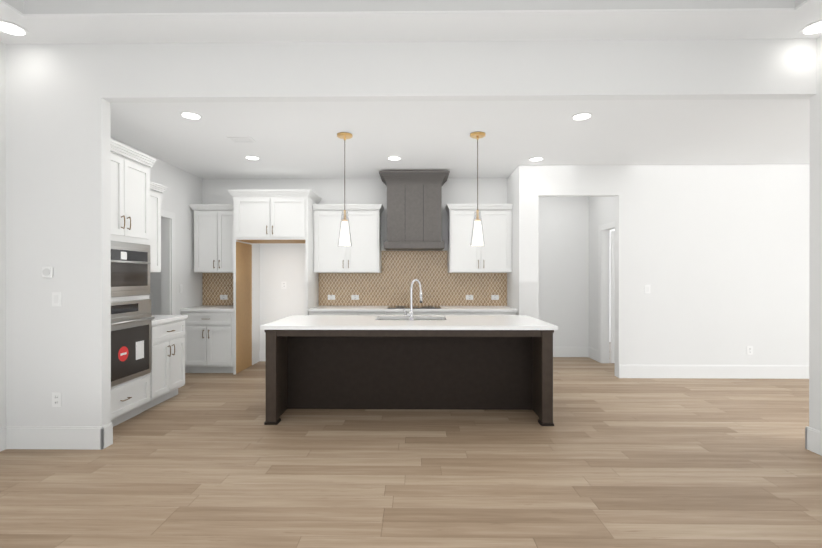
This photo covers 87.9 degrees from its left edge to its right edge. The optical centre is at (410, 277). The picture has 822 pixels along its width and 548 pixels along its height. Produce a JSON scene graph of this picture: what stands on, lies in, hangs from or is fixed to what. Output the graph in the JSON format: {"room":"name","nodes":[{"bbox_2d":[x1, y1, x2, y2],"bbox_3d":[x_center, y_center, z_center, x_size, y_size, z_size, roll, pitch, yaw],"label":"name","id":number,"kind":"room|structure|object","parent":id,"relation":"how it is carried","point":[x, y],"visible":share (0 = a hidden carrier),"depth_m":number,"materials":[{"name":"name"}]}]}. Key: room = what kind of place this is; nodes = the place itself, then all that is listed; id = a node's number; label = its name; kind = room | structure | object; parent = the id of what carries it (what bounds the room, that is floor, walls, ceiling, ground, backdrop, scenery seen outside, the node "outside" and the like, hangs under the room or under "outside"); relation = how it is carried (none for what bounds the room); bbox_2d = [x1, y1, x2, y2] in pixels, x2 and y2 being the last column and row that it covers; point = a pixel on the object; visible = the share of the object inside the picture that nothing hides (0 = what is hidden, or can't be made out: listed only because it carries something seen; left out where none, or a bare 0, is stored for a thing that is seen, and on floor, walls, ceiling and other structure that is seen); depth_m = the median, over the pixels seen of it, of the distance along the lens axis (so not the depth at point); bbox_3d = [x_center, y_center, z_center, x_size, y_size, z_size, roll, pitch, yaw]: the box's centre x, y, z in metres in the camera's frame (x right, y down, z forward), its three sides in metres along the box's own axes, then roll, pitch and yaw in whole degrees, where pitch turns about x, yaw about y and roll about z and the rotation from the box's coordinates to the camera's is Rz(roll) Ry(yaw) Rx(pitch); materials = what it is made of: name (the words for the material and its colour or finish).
{"room":"kitchen","nodes":[
{"label":"kitchen","id":0,"kind":"room"},
{"bbox_2d":[0,41,5,427],"bbox_3d":[-3.332,-0.489,-0.080,0.120,3.720,6.960,0,0,1],"label":"wall","id":1,"kind":"structure","parent":0,"point":[2,234],"depth_m":3.37,"materials":[{"name":"white paint"}]},
{"bbox_2d":[0,426,7,451],"bbox_3d":[-3.264,1.282,-0.077,0.016,0.177,6.960,0,0,1],"label":"baseboard","id":2,"kind":"structure","parent":1,"relation":"attached to","point":[4,430],"depth_m":3.37,"materials":[{"name":"white paint"}]},
{"bbox_2d":[6,44,110,426],"bbox_3d":[-2.903,-0.496,3.445,0.890,3.720,0.100,0,0,1],"label":"wall","id":3,"kind":"structure","parent":0,"point":[58,171],"depth_m":3.40,"materials":[{"name":"white paint"}]},
{"bbox_2d":[42,266,52,277],"bbox_3d":[-2.886,-0.041,3.384,0.085,0.090,0.022,0,0,1],"label":"thermostat","id":4,"kind":"object","parent":3,"relation":"attached to","point":[47,271],"visible":1,"depth_m":3.38,"materials":[{"name":"white plastic"}]},
{"bbox_2d":[52,392,60,406],"bbox_3d":[-2.819,0.974,3.393,0.075,0.115,0.008,0,0,1],"label":"outlet","id":5,"kind":"object","parent":3,"relation":"attached to","point":[56,399],"visible":1,"depth_m":3.39,"materials":[{"name":"white plastic"}]},
{"bbox_2d":[52,292,60,305],"bbox_3d":[-2.819,0.174,3.391,0.075,0.115,0.008,0,0,1],"label":"light switch","id":6,"kind":"object","parent":3,"relation":"attached to","point":[56,298],"visible":1,"depth_m":3.39,"materials":[{"name":"white plastic"}]},
{"bbox_2d":[8,424,107,449],"bbox_3d":[-2.826,1.276,3.389,0.766,0.177,0.016,0,0,1],"label":"baseboard","id":7,"kind":"structure","parent":3,"relation":"attached to","point":[59,437],"depth_m":3.38,"materials":[{"name":"white paint"}]},
{"bbox_2d":[149,272,160,314],"bbox_3d":[-3.913,-0.131,6.249,1.120,2.980,0.100,0,0,1],"label":"wall","id":8,"kind":"structure","parent":0,"point":[155,289],"depth_m":6.19,"materials":[{"name":"white paint"}]},
{"bbox_2d":[111,138,201,314],"bbox_3d":[-3.307,-0.129,5.111,0.120,2.980,3.220,0,0,1],"label":"wall","id":9,"kind":"structure","parent":0,"point":[181,193],"depth_m":6.04,"materials":[{"name":"white paint"}]},
{"bbox_2d":[149,181,167,271],"bbox_3d":[-3.052,-0.558,4.657,0.395,1.000,0.709,0,0,1],"label":"upper cabinet","id":10,"kind":"object","parent":9,"relation":"attached to","point":[156,189],"visible":0.02,"depth_m":4.86,"materials":[{"name":"white paint"}]},
{"bbox_2d":[202,178,506,364],"bbox_3d":[-0.933,-0.132,6.786,4.825,2.980,0.430,0,0,1],"label":"wall","id":11,"kind":"structure","parent":0,"point":[275,266],"depth_m":6.59,"materials":[{"name":"white paint"}]},
{"bbox_2d":[189,204,232,272],"bbox_3d":[-2.857,-0.566,6.394,0.754,0.990,0.395,0,0,1],"label":"upper cabinet","id":12,"kind":"object","parent":11,"relation":"attached to","point":[213,238],"visible":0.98,"depth_m":6.25,"materials":[{"name":"white paint"}]},
{"bbox_2d":[259,350,265,360],"bbox_3d":[-1.947,1.269,6.889,0.999,0.177,0.016,0,0,1],"label":"baseboard","id":13,"kind":"structure","parent":11,"relation":"attached to","point":[262,353],"depth_m":6.89,"materials":[{"name":"white paint"}]},
{"bbox_2d":[312,204,383,272],"bbox_3d":[-0.922,-0.566,6.370,1.012,0.990,0.395,0,0,1],"label":"upper cabinet","id":14,"kind":"object","parent":11,"relation":"attached to","point":[362,254],"visible":0.98,"depth_m":6.23,"materials":[{"name":"white paint"}]},
{"bbox_2d":[202,251,506,305],"bbox_3d":[-0.875,0.014,6.563,4.692,0.843,0.008,0,0,1],"label":"tile backsplash","id":15,"kind":"structure","parent":11,"relation":"attached to","point":[391,282],"depth_m":6.55,"materials":[{"name":"tile"}]},
{"bbox_2d":[220,295,227,299],"bbox_3d":[-2.889,0.308,6.580,0.115,0.075,0.008,0,0,1],"label":"outlet","id":16,"kind":"object","parent":15,"relation":"attached to","point":[223,297],"visible":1,"depth_m":6.58,"materials":[{"name":"white plastic"}]},
{"bbox_2d":[328,295,334,299],"bbox_3d":[-1.224,0.308,6.559,0.115,0.075,0.008,0,0,1],"label":"outlet","id":17,"kind":"object","parent":15,"relation":"attached to","point":[331,297],"visible":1,"depth_m":6.56,"materials":[{"name":"white plastic"}]},
{"bbox_2d":[351,295,358,299],"bbox_3d":[-0.859,0.308,6.555,0.115,0.075,0.008,0,0,1],"label":"outlet","id":18,"kind":"object","parent":15,"relation":"attached to","point":[354,297],"visible":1,"depth_m":6.55,"materials":[{"name":"white plastic"}]},
{"bbox_2d":[466,295,472,299],"bbox_3d":[0.896,0.308,6.533,0.115,0.075,0.008,0,0,1],"label":"outlet","id":19,"kind":"object","parent":15,"relation":"attached to","point":[469,297],"visible":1,"depth_m":6.53,"materials":[{"name":"white plastic"}]},
{"bbox_2d":[491,295,498,299],"bbox_3d":[1.288,0.308,6.528,0.115,0.075,0.008,0,0,1],"label":"outlet","id":20,"kind":"object","parent":15,"relation":"attached to","point":[494,297],"visible":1,"depth_m":6.53,"materials":[{"name":"white plastic"}]},
{"bbox_2d":[379,171,449,249],"bbox_3d":[0.048,-0.951,6.266,0.990,1.080,0.573,0,0,1],"label":"range hood","id":21,"kind":"object","parent":11,"relation":"attached to","point":[414,210],"visible":1,"depth_m":6.08,"materials":[{"name":"grey wood"}]},
{"bbox_2d":[445,204,512,272],"bbox_3d":[0.994,-0.566,6.346,0.951,0.990,0.395,0,0,1],"label":"upper cabinet","id":22,"kind":"object","parent":11,"relation":"attached to","point":[493,254],"visible":1,"depth_m":6.20,"materials":[{"name":"white paint"}]},
{"bbox_2d":[0,0,821,15],"bbox_3d":[-0.082,-2.089,-0.274,6.385,0.480,6.660,0,0,1],"label":"ceiling","id":23,"kind":"structure","parent":0,"point":[106,6],"depth_m":3.00,"materials":[{"name":"paint"}]},
{"bbox_2d":[0,357,821,547],"bbox_3d":[1.213,1.391,2.687,12.500,0.050,12.600,0,0,1],"label":"floor","id":24,"kind":"structure","parent":0,"point":[609,459],"depth_m":2.95,"materials":[{"name":"brown wood"}]},
{"bbox_2d":[111,139,155,426],"bbox_3d":[-2.901,0.088,3.900,0.717,2.550,0.797,0,0,1],"label":"tall cabinet","id":25,"kind":"object","parent":24,"relation":"on","point":[131,341],"visible":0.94,"depth_m":3.97,"materials":[{"name":"white paint"}]},
{"bbox_2d":[142,315,187,411],"bbox_3d":[-2.917,0.902,4.646,0.666,0.920,0.684,0,0,1],"label":"base cabinet","id":26,"kind":"object","parent":24,"relation":"on","point":[167,377],"visible":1,"depth_m":4.60,"materials":[{"name":"white paint"}]},
{"bbox_2d":[180,306,232,372],"bbox_3d":[-2.854,0.899,6.261,0.746,0.920,0.666,0,0,1],"label":"base cabinet","id":27,"kind":"object","parent":24,"relation":"on","point":[208,339],"visible":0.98,"depth_m":5.98,"materials":[{"name":"white paint"}]},
{"bbox_2d":[228,189,321,374],"bbox_3d":[-1.956,0.071,6.239,1.146,2.575,0.686,0,0,1],"label":"tall cabinet","id":28,"kind":"object","parent":24,"relation":"on","point":[272,215],"visible":0.98,"depth_m":5.95,"materials":[{"name":"white paint"}]},
{"bbox_2d":[308,310,359,314],"bbox_3d":[-1.080,0.919,6.257,0.698,0.880,0.630,0,0,1],"label":"base cabinet","id":29,"kind":"object","parent":24,"relation":"on","point":[311,312],"depth_m":5.94,"materials":[{"name":"white paint"}]},
{"bbox_2d":[360,310,387,314],"bbox_3d":[-0.541,0.919,6.250,0.380,0.880,0.630,0,0,1],"label":"base cabinet","id":30,"kind":"object","parent":24,"relation":"on","point":[384,310],"depth_m":5.93,"materials":[{"name":"white paint"}]},
{"bbox_2d":[264,331,553,425],"bbox_3d":[-0.015,0.920,4.423,2.666,0.885,1.006,0,0,1],"label":"kitchen island","id":31,"kind":"object","parent":24,"relation":"on","point":[471,362],"depth_m":4.40,"materials":[{"name":"wood"}]},
{"bbox_2d":[260,319,557,330],"bbox_3d":[-0.019,0.460,4.149,2.710,0.035,0.543,0,0,1],"label":"island countertop","id":32,"kind":"structure","parent":31,"relation":"on","point":[282,324],"depth_m":3.95,"materials":[{"name":"white stone"}]},
{"bbox_2d":[404,279,422,318],"bbox_3d":[0.023,0.233,4.440,0.198,0.418,0.195,0,0,1],"label":"faucet","id":33,"kind":"object","parent":32,"relation":"on","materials":[{"name":"silver metal"}]},
{"bbox_2d":[388,310,443,314],"bbox_3d":[0.049,0.919,6.242,0.800,0.880,0.630,0,0,1],"label":"base cabinet","id":34,"kind":"object","parent":24,"relation":"on","point":[390,312],"depth_m":5.92,"materials":[{"name":"white paint"}]},
{"bbox_2d":[308,306,515,309],"bbox_3d":[0.019,0.459,6.237,2.898,0.040,0.640,0,0,1],"label":"countertop","id":35,"kind":"structure","parent":34,"relation":"on","point":[317,307],"depth_m":6.00,"materials":[{"name":"white stone"}]},
{"bbox_2d":[387,305,440,308],"bbox_3d":[0.047,0.426,6.227,0.760,0.024,0.500,0,0,1],"label":"cooktop","id":36,"kind":"object","parent":35,"relation":"in","point":[408,307],"visible":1,"depth_m":6.06,"materials":[{"name":"black glass"}]},
{"bbox_2d":[444,310,471,314],"bbox_3d":[0.638,0.919,6.235,0.380,0.880,0.630,0,0,1],"label":"base cabinet","id":37,"kind":"object","parent":24,"relation":"on","point":[446,312],"depth_m":5.92,"materials":[{"name":"white paint"}]},
{"bbox_2d":[472,310,516,314],"bbox_3d":[1.148,0.919,6.229,0.640,0.880,0.630,0,0,1],"label":"base cabinet","id":38,"kind":"object","parent":24,"relation":"on","point":[474,312],"depth_m":5.91,"materials":[{"name":"white paint"}]},
{"bbox_2d":[0,8,821,43],"bbox_3d":[-0.039,-1.863,3.176,6.385,0.015,0.360,0,0,1],"label":"ceiling soffit","id":39,"kind":"structure","parent":0,"point":[527,25],"depth_m":3.15,"materials":[{"name":"white paint"}]},
{"bbox_2d":[0,20,28,36],"bbox_3d":[-2.986,-1.851,3.174,0.218,0.006,0.218,0,0,1],"label":"recessed light","id":40,"kind":"object","parent":39,"relation":"attached to","point":[10,28],"visible":1,"depth_m":3.18,"materials":[{"name":"white paint"}]},
{"bbox_2d":[799,20,821,35],"bbox_3d":[3.019,-1.851,3.158,0.218,0.006,0.218,0,0,1],"label":"recessed light","id":41,"kind":"object","parent":39,"relation":"attached to","point":[813,28],"visible":1,"depth_m":3.18,"materials":[{"name":"white paint"}]},
{"bbox_2d":[101,39,816,102],"bbox_3d":[0.414,-1.891,3.401,5.745,0.930,0.100,0,0,1],"label":"header beam","id":42,"kind":"structure","parent":0,"point":[689,69],"depth_m":3.35,"materials":[{"name":"white paint"}]},
{"bbox_2d":[110,99,809,178],"bbox_3d":[1.457,-1.571,6.208,12.100,0.100,5.540,0,0,1],"label":"ceiling","id":43,"kind":"structure","parent":0,"point":[297,140],"depth_m":4.57,"materials":[{"name":"white paint"}]},
{"bbox_2d":[180,112,201,119],"bbox_3d":[-2.061,-1.513,3.998,0.192,0.006,0.192,0,0,1],"label":"recessed light","id":44,"kind":"object","parent":43,"relation":"in","point":[192,115],"visible":1,"depth_m":3.98,"materials":[{"name":"white paint"}]},
{"bbox_2d":[244,155,259,159],"bbox_3d":[-2.013,-1.515,5.412,0.192,0.006,0.192,0,0,1],"label":"recessed light","id":45,"kind":"object","parent":43,"relation":"in","point":[249,157],"visible":0.98,"depth_m":5.39,"materials":[{"name":"white paint"}]},
{"bbox_2d":[337,132,352,246],"bbox_3d":[-0.704,-0.923,4.537,0.164,1.185,0.164,0,0,1],"label":"pendant light","id":46,"kind":"object","parent":43,"relation":"hanging from","point":[344,239],"visible":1,"depth_m":4.50,"materials":[{"name":"white glass"}]},
{"bbox_2d":[387,156,401,159],"bbox_3d":[-0.213,-1.515,5.429,0.192,0.006,0.192,0,0,1],"label":"recessed light","id":47,"kind":"object","parent":43,"relation":"in","point":[394,158],"visible":0.94,"depth_m":5.43,"materials":[{"name":"white paint"}]},
{"bbox_2d":[470,132,484,245],"bbox_3d":[0.706,-0.923,4.519,0.164,1.185,0.164,0,0,1],"label":"pendant light","id":48,"kind":"object","parent":43,"relation":"hanging from","point":[477,238],"visible":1,"depth_m":4.49,"materials":[{"name":"white glass"}]},
{"bbox_2d":[529,157,543,160],"bbox_3d":[1.608,-1.515,5.476,0.192,0.006,0.192,0,0,1],"label":"recessed light","id":49,"kind":"object","parent":43,"relation":"in","point":[536,159],"visible":0.98,"depth_m":5.48,"materials":[{"name":"white paint"}]},
{"bbox_2d":[571,112,592,120],"bbox_3d":[1.610,-1.513,4.016,0.192,0.006,0.192,0,0,1],"label":"recessed light","id":50,"kind":"object","parent":43,"relation":"in","point":[582,116],"visible":1,"depth_m":4.00,"materials":[{"name":"white paint"}]},
{"bbox_2d":[507,165,538,318],"bbox_3d":[1.607,-0.132,6.589,0.261,2.980,1.620,0,0,1],"label":"wall","id":51,"kind":"structure","parent":0,"point":[523,275],"depth_m":5.78,"materials":[{"name":"white paint"}]},
{"bbox_2d":[539,197,588,346],"bbox_3d":[2.449,-0.133,7.329,1.404,2.980,0.120,0,0,1],"label":"wall","id":52,"kind":"structure","parent":0,"point":[564,264],"depth_m":7.27,"materials":[{"name":"white paint"}]},
{"bbox_2d":[553,347,587,356],"bbox_3d":[2.389,1.268,7.264,1.284,0.177,0.016,0,0,1],"label":"baseboard","id":53,"kind":"structure","parent":52,"relation":"attached to","point":[557,351],"depth_m":7.25,"materials":[{"name":"white paint"}]},
{"bbox_2d":[589,197,614,349],"bbox_3d":[3.082,-0.132,6.571,0.120,2.980,1.380,0,0,1],"label":"wall","id":54,"kind":"structure","parent":0,"point":[601,210],"depth_m":7.00,"materials":[{"name":"white paint"}]},
{"bbox_2d":[588,347,597,360],"bbox_3d":[3.020,1.269,7.037,0.016,0.177,0.375,0,0,1],"label":"baseboard","id":55,"kind":"structure","parent":54,"relation":"attached to","point":[592,353],"depth_m":7.06,"materials":[{"name":"white paint"}]},
{"bbox_2d":[610,231,614,362],"bbox_3d":[3.538,0.308,6.689,0.780,2.080,0.093,0,0,1],"label":"door leaf","id":56,"kind":"structure","parent":54,"relation":"in","point":[612,296],"depth_m":6.70,"materials":[{"name":"white paint"}]},
{"bbox_2d":[539,164,809,377],"bbox_3d":[4.615,-0.130,5.801,5.774,2.980,0.120,0,0,1],"label":"wall","id":57,"kind":"structure","parent":0,"point":[715,257],"depth_m":5.75,"materials":[{"name":"white paint"}]},
{"bbox_2d":[645,285,649,292],"bbox_3d":[3.192,0.160,5.755,0.075,0.115,0.008,0,0,1],"label":"light switch","id":58,"kind":"object","parent":57,"relation":"attached to","point":[647,288],"visible":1,"depth_m":5.75,"materials":[{"name":"white plastic"}]},
{"bbox_2d":[619,365,808,378],"bbox_3d":[5.155,1.271,5.729,4.693,0.177,0.016,0,0,1],"label":"baseboard","id":59,"kind":"structure","parent":57,"relation":"attached to","point":[625,371],"depth_m":5.73,"materials":[{"name":"white paint"}]},
{"bbox_2d":[747,346,752,354],"bbox_3d":[4.561,0.985,5.740,0.075,0.115,0.008,0,0,1],"label":"outlet","id":60,"kind":"object","parent":57,"relation":"attached to","point":[749,350],"visible":1,"depth_m":5.74,"materials":[{"name":"white plastic"}]},
{"bbox_2d":[809,36,821,431],"bbox_3d":[3.177,-0.489,-0.132,0.130,3.720,7.020,0,0,1],"label":"wall","id":61,"kind":"structure","parent":0,"point":[815,320],"depth_m":3.32,"materials":[{"name":"white paint"}]},
{"bbox_2d":[805,426,821,455],"bbox_3d":[3.117,1.282,-0.120,0.041,0.177,7.036,0,0,1],"label":"baseboard","id":62,"kind":"structure","parent":61,"relation":"attached to","point":[813,437],"depth_m":3.33,"materials":[{"name":"white paint"}]}
]}

